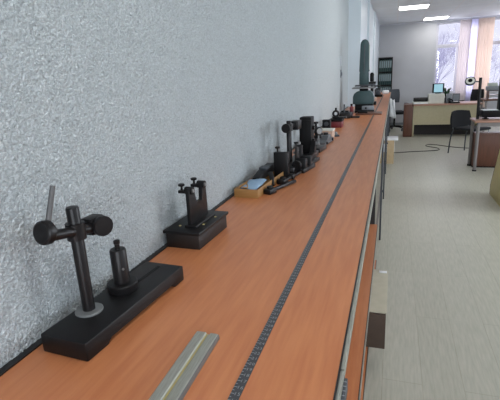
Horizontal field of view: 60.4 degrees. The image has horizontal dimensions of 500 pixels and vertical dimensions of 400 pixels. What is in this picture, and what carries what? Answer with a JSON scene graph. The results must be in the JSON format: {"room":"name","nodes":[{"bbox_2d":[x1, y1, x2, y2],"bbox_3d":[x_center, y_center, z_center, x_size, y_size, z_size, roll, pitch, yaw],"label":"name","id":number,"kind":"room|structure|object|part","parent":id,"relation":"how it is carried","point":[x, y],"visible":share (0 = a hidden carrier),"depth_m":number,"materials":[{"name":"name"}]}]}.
{"room":"measurement laboratory","nodes":[
{"label":"measurement laboratory","id":0,"kind":"room"},
{"bbox_2d":[0,0,348,367],"bbox_3d":[-0.149,-0.425,2.007,0.205,2.740,10.200,2,17,18],"label":"wall","id":1,"kind":"structure","parent":0,"point":[112,105],"depth_m":1.17,"materials":[{"name":"paint"}]},
{"bbox_2d":[348,0,379,106],"bbox_3d":[2.483,-2.665,9.444,0.445,2.740,6.200,2,17,18],"label":"wall","id":2,"kind":"structure","parent":0,"point":[363,20],"depth_m":6.61,"materials":[{"name":"paint"}]},
{"bbox_2d":[365,125,499,399],"bbox_3d":[3.506,0.169,4.465,5.680,0.100,16.600,2,17,18],"label":"floor","id":3,"kind":"structure","parent":0,"point":[438,246],"depth_m":3.25,"materials":[{"name":"laminate"}]},
{"bbox_2d":[0,92,390,399],"bbox_3d":[1.329,-0.505,5.215,0.627,1.004,12.600,2,17,18],"label":"bench","id":4,"kind":"object","parent":3,"relation":"on","point":[230,288],"visible":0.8,"depth_m":1.02,"materials":[{"name":"brown wood"}]},
{"bbox_2d":[33,186,183,360],"bbox_3d":[-0.299,0.098,0.946,0.113,0.327,0.360,3,17,22],"label":"stand","id":5,"kind":"object","parent":4,"relation":"on","point":[82,334],"visible":1,"depth_m":0.89,"materials":[{"name":"black metal"}]},
{"bbox_3d":[-0.379,0.059,0.801,0.046,0.048,0.035,3,17,22],"label":"clamp knob","id":6,"kind":"part","parent":5,"relation":"part of","materials":[{"name":"metal"}]},
{"bbox_3d":[-0.374,0.011,0.803,0.010,0.073,0.035,5,17,25],"label":"lever","id":7,"kind":"part","parent":5,"relation":"part of","materials":[{"name":"metal"}]},
{"bbox_3d":[-0.355,0.063,0.859,0.038,0.044,0.120,3,17,22],"label":"clamp arm","id":8,"kind":"part","parent":5,"relation":"part of","materials":[{"name":"metal"}]},
{"bbox_3d":[-0.348,0.123,0.884,0.026,0.227,0.026,3,17,22],"label":"post","id":9,"kind":"part","parent":5,"relation":"part of","materials":[{"name":"metal"}]},
{"bbox_3d":[-0.314,0.054,0.910,0.021,0.043,0.044,11,21,40],"label":"clamp knob","id":10,"kind":"part","parent":5,"relation":"part of","materials":[{"name":"metal"}]},
{"bbox_2d":[148,331,219,399],"bbox_3d":[-0.141,0.328,0.685,0.050,0.011,0.402,2,16,16],"label":"metal rail","id":11,"kind":"object","parent":4,"relation":"on","point":[176,383],"visible":1,"depth_m":0.77,"materials":[{"name":"silver metal"}]},
{"bbox_2d":[163,177,227,249],"bbox_3d":[-0.176,0.029,1.411,0.128,0.194,0.228,3,17,20],"label":"stand","id":12,"kind":"object","parent":4,"relation":"on","point":[200,225],"visible":1,"depth_m":1.36,"materials":[{"name":"black metal"}]},
{"bbox_3d":[-0.174,0.072,1.423,0.128,0.010,0.228,3,17,20],"label":"plate","id":13,"kind":"part","parent":12,"relation":"part of","materials":[{"name":"black metal"}]},
{"bbox_2d":[234,172,283,197],"bbox_3d":[0.058,-0.083,2.053,0.112,0.038,0.412,3,17,21],"label":"wooden tray","id":14,"kind":"object","parent":4,"relation":"on","point":[243,193],"visible":0.51,"depth_m":1.88,"materials":[{"name":"yellow wood"}]},
{"bbox_2d":[240,178,266,189],"bbox_3d":[0.020,-0.075,1.979,0.081,0.022,0.140,3,17,21],"label":"sheet","id":15,"kind":"object","parent":14,"relation":"in","point":[254,184],"visible":0.96,"depth_m":1.97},
{"bbox_2d":[252,163,273,178],"bbox_3d":[0.073,-0.143,2.154,0.042,0.053,0.249,4,17,22],"label":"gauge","id":16,"kind":"object","parent":14,"relation":"on","point":[263,171],"visible":0.81,"depth_m":2.12,"materials":[{"name":"metal"}]},
{"bbox_2d":[268,171,274,185],"bbox_3d":[0.102,-0.100,2.031,0.026,0.067,0.061,-6,16,-10],"label":"gauge","id":17,"kind":"object","parent":14,"relation":"on","point":[271,176],"visible":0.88,"depth_m":2.02,"materials":[{"name":"black metal"}]},
{"bbox_2d":[263,179,295,194],"bbox_3d":[0.145,-0.069,1.995,0.042,0.034,0.245,9,20,36],"label":"rod","id":18,"kind":"object","parent":4,"relation":"on","point":[270,189],"visible":1,"depth_m":1.92,"materials":[{"name":"metal"}]},
{"bbox_2d":[274,146,289,176],"bbox_3d":[0.164,-0.190,2.181,0.082,0.164,0.028,3,17,21],"label":"block","id":19,"kind":"object","parent":4,"relation":"on","point":[281,159],"visible":0.92,"depth_m":2.17,"materials":[{"name":"black metal"}]},
{"bbox_2d":[277,171,301,184],"bbox_3d":[0.205,-0.122,2.169,0.042,0.034,0.250,6,18,28],"label":"rod","id":20,"kind":"object","parent":4,"relation":"on","point":[283,179],"visible":0.96,"depth_m":2.09,"materials":[{"name":"metal"}]},
{"bbox_2d":[281,120,307,172],"bbox_3d":[0.249,-0.314,2.411,0.100,0.267,0.400,3,17,21],"label":"stand","id":21,"kind":"object","parent":4,"relation":"on","point":[292,125],"visible":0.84,"depth_m":2.38,"materials":[{"name":"metal"}]},
{"bbox_3d":[0.197,-0.388,2.320,0.050,0.050,0.030,3,17,21],"label":"clamp knob","id":22,"kind":"part","parent":21,"relation":"part of","materials":[{"name":"black plastic"}]},
{"bbox_3d":[0.218,-0.327,2.386,0.028,0.225,0.028,3,17,21],"label":"post","id":23,"kind":"part","parent":21,"relation":"part of","materials":[{"name":"metal"}]},
{"bbox_2d":[292,155,314,172],"bbox_3d":[0.292,-0.199,2.353,0.070,0.074,0.202,6,18,28],"label":"gauge","id":24,"kind":"object","parent":4,"relation":"on","point":[304,164],"visible":0.91,"depth_m":2.31,"materials":[{"name":"black metal"}]},
{"bbox_2d":[227,95,383,399],"bbox_3d":[1.426,-0.966,4.989,0.024,0.002,9.900,2,17,18],"label":"measuring tape","id":25,"kind":"object","parent":4,"relation":"on","point":[239,386],"visible":1,"depth_m":0.98,"materials":[{"name":"metal"}]},
{"bbox_2d":[299,116,318,156],"bbox_3d":[0.361,-0.391,2.679,0.095,0.258,0.190,3,17,21],"label":"gauge","id":26,"kind":"object","parent":4,"relation":"on","point":[306,133],"visible":0.56,"depth_m":2.63,"materials":[{"name":"metal"}]},
{"bbox_3d":[0.339,-0.392,2.628,0.073,0.190,0.007,3,17,21],"label":"plate","id":27,"kind":"part","parent":26,"relation":"part of","materials":[{"name":"black metal"}]},
{"bbox_2d":[308,141,319,162],"bbox_3d":[0.368,-0.286,2.555,0.064,0.124,0.140,5,18,26],"label":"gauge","id":28,"kind":"object","parent":4,"relation":"on","point":[312,152],"visible":0.62,"depth_m":2.56,"materials":[{"name":"metal"}]},
{"bbox_2d":[314,122,326,152],"bbox_3d":[0.457,-0.433,2.930,0.090,0.194,0.180,4,17,24],"label":"stand","id":29,"kind":"object","parent":4,"relation":"on","point":[318,130],"visible":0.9,"depth_m":2.92,"materials":[{"name":"metal"}]},
{"bbox_2d":[317,132,333,144],"bbox_3d":[0.568,-0.473,3.265,0.097,0.078,0.280,4,17,23],"label":"grey casting","id":30,"kind":"object","parent":4,"relation":"on","point":[326,138],"visible":0.7,"depth_m":3.21,"materials":[{"name":"metal"}]},
{"bbox_2d":[322,119,330,127],"bbox_3d":[0.700,-0.680,3.923,0.073,0.105,0.067,3,17,21],"label":"gauge","id":31,"kind":"object","parent":4,"relation":"on","point":[326,123],"visible":0.77,"depth_m":3.90,"materials":[{"name":"grey plastic"}]},
{"bbox_2d":[322,128,334,136],"bbox_3d":[0.623,-0.551,3.542,0.141,0.072,0.106,4,17,22],"label":"box","id":32,"kind":"object","parent":4,"relation":"on","point":[331,131],"visible":0.49,"depth_m":3.49,"materials":[{"name":"beige plastic"}]},
{"bbox_3d":[0.621,-0.579,3.534,0.141,0.014,0.106,4,17,22],"label":"lid","id":33,"kind":"part","parent":32,"relation":"part of","materials":[{"name":"beige plastic"}]},
{"bbox_2d":[330,108,346,127],"bbox_3d":[0.857,-0.805,4.186,0.160,0.186,0.128,4,17,22],"label":"gauge","id":34,"kind":"object","parent":4,"relation":"on","point":[337,121],"visible":0.94,"depth_m":4.16,"materials":[{"name":"paint"}]},
{"bbox_3d":[-0.091,0.538,0.003,0.007,0.025,1.655,2,17,18],"label":"edge rail","id":35,"kind":"part","parent":4,"relation":"part of","materials":[{"name":"metal"}]},
{"bbox_3d":[0.115,0.374,0.597,0.006,0.025,0.355,2,17,18],"label":"scale plate","id":36,"kind":"part","parent":4,"relation":"part of","materials":[{"name":"grey plastic"}]},
{"bbox_2d":[339,104,359,118],"bbox_3d":[1.169,-1.040,5.017,0.225,0.155,0.200,4,17,22],"label":"block","id":37,"kind":"object","parent":4,"relation":"on","point":[344,112],"visible":0.91,"depth_m":4.97,"materials":[{"name":"metal"}]},
{"bbox_2d":[345,224,376,399],"bbox_3d":[0.000,0.704,1.265,0.583,0.020,3.920,2,17,18],"label":"shelf","id":38,"kind":"object","parent":4,"relation":"attached to","point":[355,363],"depth_m":1.79,"materials":[{"name":"brown wood"}]},
{"bbox_2d":[352,39,379,112],"bbox_3d":[1.512,-1.608,5.582,0.345,0.906,0.355,2,17,18],"label":"machine","id":39,"kind":"object","parent":4,"relation":"on","point":[363,99],"visible":0.99,"depth_m":5.55,"materials":[{"name":"teal metal"}]},
{"bbox_3d":[1.527,-1.238,5.740,0.225,0.107,0.260,2,17,18],"label":"foot plate","id":40,"kind":"part","parent":39,"relation":"part of","materials":[{"name":"metal"}]},
{"bbox_3d":[1.517,-1.507,5.641,0.255,0.018,0.200,2,17,18],"label":"plate","id":41,"kind":"part","parent":39,"relation":"part of","materials":[{"name":"grey plastic"}]},
{"bbox_3d":[1.844,-1.189,5.747,0.007,0.021,10.940,2,17,18],"label":"edge rail","id":42,"kind":"part","parent":4,"relation":"part of","materials":[{"name":"metal"}]},
{"bbox_2d":[360,260,375,399],"bbox_3d":[0.013,0.958,1.337,0.583,0.020,3.920,2,17,18],"label":"shelf","id":43,"kind":"object","parent":4,"relation":"attached to","point":[363,387],"depth_m":1.90,"materials":[{"name":"brown wood"}]},
{"bbox_2d":[355,111,381,114],"bbox_3d":[1.485,-1.083,5.362,0.310,0.018,0.280,2,17,18],"label":"wooden board","id":44,"kind":"object","parent":4,"relation":"on","point":[375,112],"visible":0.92,"depth_m":5.26,"materials":[{"name":"brown wood"}]},
{"bbox_3d":[0.281,0.715,1.173,0.004,0.020,3.920,2,17,18],"label":"edge rail","id":45,"kind":"part","parent":4,"relation":"part of","materials":[{"name":"metal"}]},
{"bbox_3d":[0.294,0.970,1.245,0.004,0.020,3.920,2,17,18],"label":"edge rail","id":46,"kind":"part","parent":4,"relation":"part of","materials":[{"name":"metal"}]},
{"bbox_3d":[0.596,0.158,3.061,0.565,0.972,0.020,2,17,18],"label":"panel","id":47,"kind":"part","parent":4,"relation":"part of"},
{"bbox_2d":[374,90,382,96],"bbox_3d":[2.679,-2.221,8.963,0.170,0.130,0.200,2,17,18],"label":"block","id":48,"kind":"object","parent":4,"relation":"on","point":[378,93],"visible":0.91,"depth_m":8.91,"materials":[{"name":"grey plastic"}]},
{"bbox_3d":[1.179,-0.094,3.853,0.016,0.969,0.018,2,17,18],"label":"leg","id":49,"kind":"part","parent":4,"relation":"part of","materials":[{"name":"grey plastic"}]},
{"bbox_2d":[373,92,390,105],"bbox_3d":[2.642,-2.061,8.694,0.356,0.028,4.600,2,17,18],"label":"countertop","id":50,"kind":"structure","parent":4,"relation":"on","point":[385,100],"depth_m":7.73,"materials":[{"name":"brown wood"}]},
{"bbox_3d":[1.609,-0.477,5.129,0.016,0.969,0.018,2,17,18],"label":"leg","id":51,"kind":"part","parent":4,"relation":"part of","materials":[{"name":"grey plastic"}]},
{"bbox_3d":[2.039,-0.861,6.405,0.016,0.969,0.018,2,17,18],"label":"leg","id":52,"kind":"part","parent":4,"relation":"part of","materials":[{"name":"grey plastic"}]},
{"bbox_2d":[390,99,395,117],"bbox_3d":[3.188,-2.049,9.606,0.168,0.439,0.050,2,17,18],"label":"cloth","id":53,"kind":"object","parent":4,"relation":"hanging from","point":[392,102],"visible":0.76,"depth_m":9.60,"materials":[{"name":"fabric"}]},
{"bbox_2d":[366,269,387,348],"bbox_3d":[0.556,0.548,2.295,0.333,0.192,0.485,2,17,18],"label":"cabinet","id":54,"kind":"object","parent":3,"relation":"on","point":[378,303],"visible":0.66,"depth_m":2.06,"materials":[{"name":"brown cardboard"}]},
{"bbox_3d":[0.554,0.461,2.277,0.333,0.008,0.470,2,17,18],"label":"lid","id":55,"kind":"part","parent":54,"relation":"part of","materials":[{"name":"grey cardboard"}]},
{"bbox_2d":[378,57,392,121],"bbox_3d":[3.785,-3.022,12.069,0.373,1.870,0.340,2,17,18],"label":"bookcase","id":56,"kind":"object","parent":3,"relation":"on","point":[383,58],"visible":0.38,"depth_m":11.87,"materials":[{"name":"black wood"}]},
{"bbox_3d":[3.835,-3.066,12.217,0.337,1.870,0.015,2,17,18],"label":"panel","id":57,"kind":"part","parent":56,"relation":"part of","materials":[{"name":"black wood"}]},
{"bbox_3d":[3.954,-3.015,12.014,0.018,1.870,0.340,2,17,18],"label":"panel","id":58,"kind":"part","parent":56,"relation":"part of","materials":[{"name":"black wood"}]},
{"bbox_2d":[380,140,394,163],"bbox_3d":[2.318,-0.871,7.457,0.356,0.390,0.506,2,17,18],"label":"carton","id":59,"kind":"object","parent":3,"relation":"on","point":[390,146],"visible":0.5,"depth_m":7.20,"materials":[{"name":"beige cardboard"}]},
{"bbox_2d":[384,136,397,139],"bbox_3d":[2.406,-1.062,7.373,0.260,0.011,0.460,2,17,18],"label":"paper stack","id":60,"kind":"object","parent":59,"relation":"on","point":[388,137],"visible":0.56,"depth_m":7.35,"materials":[{"name":"white paper"}]},
{"bbox_2d":[388,89,403,130],"bbox_3d":[3.775,-2.351,11.226,0.640,1.039,0.598,-1,16,6],"label":"office chair","id":61,"kind":"object","parent":3,"relation":"on","point":[395,93],"visible":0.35,"depth_m":11.31,"materials":[{"name":"grey plastic"}]},
{"bbox_3d":[3.782,-2.753,11.357,0.330,0.340,0.125,-1,16,6],"label":"backrest","id":62,"kind":"part","parent":61,"relation":"part of","materials":[{"name":"grey fabric"}]},
{"bbox_3d":[3.775,-2.285,11.213,0.480,0.080,0.470,-1,16,6],"label":"seat","id":63,"kind":"part","parent":61,"relation":"part of","materials":[{"name":"grey fabric"}]},
{"bbox_2d":[403,103,412,136],"bbox_3d":[3.761,-1.913,10.243,0.190,0.735,0.570,2,17,18],"label":"base cabinet","id":64,"kind":"object","parent":3,"relation":"on","point":[408,107],"visible":1,"depth_m":9.99,"materials":[{"name":"brown wood"}]},
{"bbox_2d":[394,144,463,152],"bbox_3d":[3.588,-1.033,8.489,2.171,0.014,0.823,-2,16,4],"label":"cable","id":65,"kind":"object","parent":3,"relation":"on","point":[427,144],"visible":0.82,"depth_m":8.31,"materials":[{"name":"black rubber"}]},
{"bbox_2d":[412,101,482,136],"bbox_3d":[4.544,-1.896,10.034,1.422,0.738,0.720,2,17,18],"label":"desk","id":66,"kind":"object","parent":3,"relation":"on","point":[428,119],"visible":0.63,"depth_m":9.84,"materials":[{"name":"brown wood"}]},
{"bbox_2d":[412,97,428,103],"bbox_3d":[3.967,-2.311,9.983,0.340,0.144,0.380,2,17,18],"label":"printer","id":67,"kind":"object","parent":66,"relation":"on","point":[419,100],"visible":0.98,"depth_m":9.92,"materials":[{"name":"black plastic"}]},
{"bbox_3d":[3.978,-2.348,10.022,0.305,0.094,0.234,2,17,18],"label":"lid","id":68,"kind":"part","parent":67,"relation":"part of","materials":[{"name":"black plastic"}]},
{"bbox_2d":[428,93,444,103],"bbox_3d":[4.295,-2.347,9.921,0.340,0.215,0.292,2,17,18],"label":"equipment box","id":69,"kind":"object","parent":66,"relation":"on","point":[433,98],"visible":0.87,"depth_m":9.79,"materials":[{"name":"beige plastic"}]},
{"bbox_3d":[4.251,-2.305,9.789,0.300,0.170,0.002,2,17,18],"label":"panel","id":70,"kind":"part","parent":69,"relation":"part of","materials":[{"name":"beige plastic"}]},
{"bbox_2d":[432,83,444,93],"bbox_3d":[4.341,-2.574,9.904,0.250,0.225,0.110,2,17,18],"label":"computer monitor","id":71,"kind":"object","parent":69,"relation":"on","point":[437,88],"visible":0.97,"depth_m":9.88,"materials":[{"name":"blue glass"}]},
{"bbox_3d":[4.550,-1.748,10.131,1.300,0.400,0.020,2,17,18],"label":"panel","id":72,"kind":"part","parent":66,"relation":"part of","materials":[{"name":"brown wood"}]},
{"bbox_3d":[4.428,-1.931,9.732,1.370,0.430,0.018,2,17,18],"label":"modesty panel","id":73,"kind":"part","parent":66,"relation":"part of","materials":[{"name":"beige laminate"}]},
{"bbox_2d":[444,88,450,102],"bbox_3d":[4.555,-2.441,9.971,0.232,0.342,0.205,2,17,18],"label":"potted plant","id":74,"kind":"object","parent":66,"relation":"on","point":[448,91],"visible":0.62,"depth_m":9.95,"materials":[{"name":"green plant"}]},
{"bbox_2d":[446,94,451,102],"bbox_3d":[4.544,-2.322,9.816,0.110,0.200,0.124,2,17,18],"label":"loudspeaker","id":75,"kind":"object","parent":66,"relation":"on","point":[448,96],"visible":0.88,"depth_m":9.76,"materials":[{"name":"plastic"}]},
{"bbox_2d":[448,99,459,103],"bbox_3d":[4.599,-2.233,9.673,0.200,0.101,0.180,-1,16,8],"label":"desk telephone","id":76,"kind":"object","parent":66,"relation":"on","point":[451,101],"visible":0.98,"depth_m":9.62,"materials":[{"name":"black plastic"}]},
{"bbox_2d":[452,93,459,100],"bbox_3d":[4.721,-2.339,9.841,0.150,0.200,0.080,2,17,18],"label":"display","id":77,"kind":"object","parent":66,"relation":"on","point":[456,97],"visible":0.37,"depth_m":9.81,"materials":[{"name":"grey plastic"}]},
{"bbox_2d":[447,110,490,152],"bbox_3d":[3.921,-1.214,7.697,0.518,0.761,0.551,-10,17,-24],"label":"chair","id":78,"kind":"object","parent":3,"relation":"on","point":[459,119],"visible":0.71,"depth_m":7.82,"materials":[{"name":"black fabric"}]},
{"bbox_3d":[3.663,-1.072,7.824,0.032,0.445,0.092,-15,20,-36],"label":"leg","id":79,"kind":"part","parent":78,"relation":"part of","materials":[{"name":"grey plastic"}]},
{"bbox_3d":[3.815,-1.484,7.822,0.517,0.300,0.120,-10,17,-24],"label":"backrest","id":80,"kind":"part","parent":78,"relation":"part of","materials":[{"name":"grey fabric"}]},
{"bbox_3d":[3.943,-1.273,7.625,0.440,0.040,0.430,-10,17,-24],"label":"seat","id":81,"kind":"part","parent":78,"relation":"part of","materials":[{"name":"grey fabric"}]},
{"bbox_2d":[460,89,484,108],"bbox_3d":[5.686,-2.316,10.919,0.640,0.949,0.598,12,21,42],"label":"office chair","id":82,"kind":"object","parent":3,"relation":"on","point":[474,94],"visible":0.16,"depth_m":11.02,"materials":[{"name":"black fabric"}]},
{"bbox_3d":[5.833,-2.635,11.009,0.310,0.400,0.125,12,21,42],"label":"backrest","id":83,"kind":"part","parent":82,"relation":"part of","materials":[{"name":"grey fabric"}]},
{"bbox_2d":[467,117,499,170],"bbox_3d":[3.882,-0.831,6.375,1.100,0.746,0.500,2,17,18],"label":"table","id":84,"kind":"object","parent":3,"relation":"on","point":[492,121],"visible":0.98,"depth_m":6.34,"materials":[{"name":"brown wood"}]},
{"bbox_3d":[3.462,-0.905,6.724,0.048,0.700,0.047,2,17,18],"label":"leg","id":85,"kind":"part","parent":84,"relation":"part of","materials":[{"name":"grey metal"}]},
{"bbox_3d":[3.342,-0.790,6.339,0.048,0.700,0.047,2,17,18],"label":"leg","id":86,"kind":"part","parent":84,"relation":"part of","materials":[{"name":"grey metal"}]},
{"bbox_2d":[465,77,499,118],"bbox_3d":[3.701,-1.587,6.286,1.048,0.775,0.280,2,17,18],"label":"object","id":87,"kind":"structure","parent":84,"relation":"on","point":[469,81],"depth_m":6.31,"materials":[{"name":"black metal"}]},
{"bbox_3d":[3.398,-1.504,6.369,0.050,0.601,0.042,2,17,18],"label":"slim post","id":88,"kind":"part","parent":87,"relation":"part of","materials":[{"name":"black metal"}]},
{"bbox_3d":[3.802,-1.078,6.097,0.980,0.060,0.020,2,17,18],"label":"apron rail","id":89,"kind":"part","parent":84,"relation":"part of","materials":[{"name":"grey metal"}]},
{"bbox_2d":[471,131,499,167],"bbox_3d":[3.823,-0.771,6.572,0.750,0.530,0.210,2,17,18],"label":"pedestal","id":90,"kind":"object","parent":3,"relation":"on","point":[489,141],"visible":0.88,"depth_m":6.54,"materials":[{"name":"brown wood"}]},
{"bbox_2d":[479,98,497,131],"bbox_3d":[5.920,-1.982,10.027,0.950,0.770,0.600,2,17,18],"label":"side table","id":91,"kind":"object","parent":3,"relation":"on","point":[482,99],"visible":0.46,"depth_m":9.85,"materials":[{"name":"brown wood"}]},
{"bbox_2d":[486,90,498,98],"bbox_3d":[5.631,-2.431,9.902,0.284,0.190,0.240,2,17,18],"label":"document tray","id":92,"kind":"object","parent":91,"relation":"on","point":[487,92],"visible":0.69,"depth_m":9.87,"materials":[{"name":"white plastic"}]},
{"bbox_2d":[485,83,498,90],"bbox_3d":[5.582,-2.606,9.866,0.260,0.170,0.220,2,17,18],"label":"printer","id":93,"kind":"object","parent":92,"relation":"on","point":[491,86],"visible":0.93,"depth_m":9.80,"materials":[{"name":"plastic"}]},
{"bbox_2d":[489,149,499,206],"bbox_3d":[2.940,-0.265,4.779,0.302,0.620,0.762,2,17,18],"label":"desk","id":94,"kind":"object","parent":3,"relation":"on","point":[495,182],"visible":1,"depth_m":4.92,"materials":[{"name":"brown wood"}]},
{"bbox_2d":[370,0,499,24],"bbox_3d":[3.365,-2.561,3.693,5.680,0.100,16.600,2,17,18],"label":"ceiling","id":95,"kind":"structure","parent":0,"point":[387,12],"depth_m":9.42,"materials":[{"name":"paint"}]},
{"bbox_2d":[398,3,430,10],"bbox_3d":[3.344,-3.938,8.772,0.600,0.012,0.600,2,17,18],"label":"recessed light","id":96,"kind":"object","parent":95,"relation":"in","point":[419,6],"visible":1,"depth_m":8.73,"materials":[{"name":"white plastic"}]},
{"bbox_2d":[399,4,428,9],"bbox_3d":[3.344,-3.939,8.771,0.556,0.007,0.556,2,17,18],"label":"diffuser","id":97,"kind":"object","parent":96,"relation":"attached to","point":[420,6],"depth_m":8.73,"materials":[{"name":"white plastic"}]},
{"bbox_2d":[422,15,449,20],"bbox_3d":[4.701,-4.599,10.859,0.600,0.012,0.600,2,17,18],"label":"recessed light","id":98,"kind":"object","parent":95,"relation":"in","point":[437,17],"visible":1,"depth_m":10.81,"materials":[{"name":"white plastic"}]},
{"bbox_2d":[424,16,448,19],"bbox_3d":[4.701,-4.599,10.859,0.556,0.007,0.556,2,17,18],"label":"diffuser","id":99,"kind":"object","parent":98,"relation":"attached to","point":[438,17],"depth_m":10.80,"materials":[{"name":"white plastic"}]},
{"bbox_2d":[441,15,499,20],"bbox_3d":[6.579,-4.646,10.772,3.300,0.024,0.024,2,17,18],"label":"rail","id":100,"kind":"object","parent":95,"relation":"attached to","point":[498,15],"visible":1,"depth_m":11.06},
{"bbox_2d":[455,19,471,99],"bbox_3d":[5.649,-3.397,11.437,0.266,2.630,0.012,2,17,18],"label":"curtain","id":101,"kind":"object","parent":100,"relation":"hanging from","point":[465,25],"visible":0.73,"depth_m":11.33,"materials":[{"name":"white fabric"}]},
{"bbox_2d":[465,19,478,100],"bbox_3d":[5.853,-3.400,11.411,0.221,2.630,0.010,2,17,18],"label":"curtain","id":102,"kind":"object","parent":100,"relation":"hanging from","point":[474,28],"visible":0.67,"depth_m":11.28,"materials":[{"name":"white fabric"}]},
{"bbox_2d":[473,17,494,106],"bbox_3d":[6.099,-3.376,11.281,0.371,2.630,0.012,2,17,18],"label":"curtain","id":103,"kind":"object","parent":100,"relation":"hanging from","point":[486,25],"visible":0.67,"depth_m":11.15,"materials":[{"name":"fabric"}]},
{"bbox_2d":[379,16,499,122],"bbox_3d":[5.953,-3.440,11.553,5.280,2.740,0.200,2,17,18],"label":"wall","id":104,"kind":"structure","parent":0,"point":[412,47],"depth_m":11.82,"materials":[{"name":"paint"}]},
{"bbox_2d":[380,15,497,25],"bbox_3d":[5.969,-4.708,11.047,5.035,0.030,0.020,2,17,18],"label":"trim","id":105,"kind":"structure","parent":104,"relation":"attached to","point":[492,15],"depth_m":11.49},
{"bbox_2d":[434,21,460,92],"bbox_3d":[5.568,-3.835,11.565,1.090,1.830,0.060,2,17,18],"label":"window","id":106,"kind":"structure","parent":104,"relation":"in","point":[454,22],"depth_m":11.57,"materials":[{"name":"white plastic"}]},
{"bbox_2d":[493,18,499,44],"bbox_3d":[6.661,-3.790,11.210,1.050,1.830,0.060,2,17,18],"label":"window","id":107,"kind":"structure","parent":104,"relation":"in","point":[494,42],"depth_m":11.16,"materials":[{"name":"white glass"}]},
{"label":"outside","id":108,"kind":"structure","parent":0,"visible":0},
{"bbox_3d":[30.760,-10.924,60.961,100.000,0.200,104.000,2,17,18],"label":"ground","id":109,"kind":"structure","parent":108,"visible":0},
{"bbox_2d":[436,24,459,82],"bbox_3d":[19.352,-12.668,46.168,7.954,12.330,7.312,2,17,18],"label":"bare tree","id":110,"kind":"object","parent":109,"relation":"on","point":[456,24],"visible":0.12,"depth_m":45.91,"materials":[{"name":"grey plant"}]},
{"bbox_2d":[435,35,499,90],"bbox_3d":[9.453,-3.870,22.245,5.801,9.409,6.471,-15,20,-36],"label":"bare tree","id":111,"kind":"object","parent":109,"relation":"on","point":[451,48],"visible":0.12,"depth_m":20.98,"materials":[{"name":"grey plant"}]}
]}

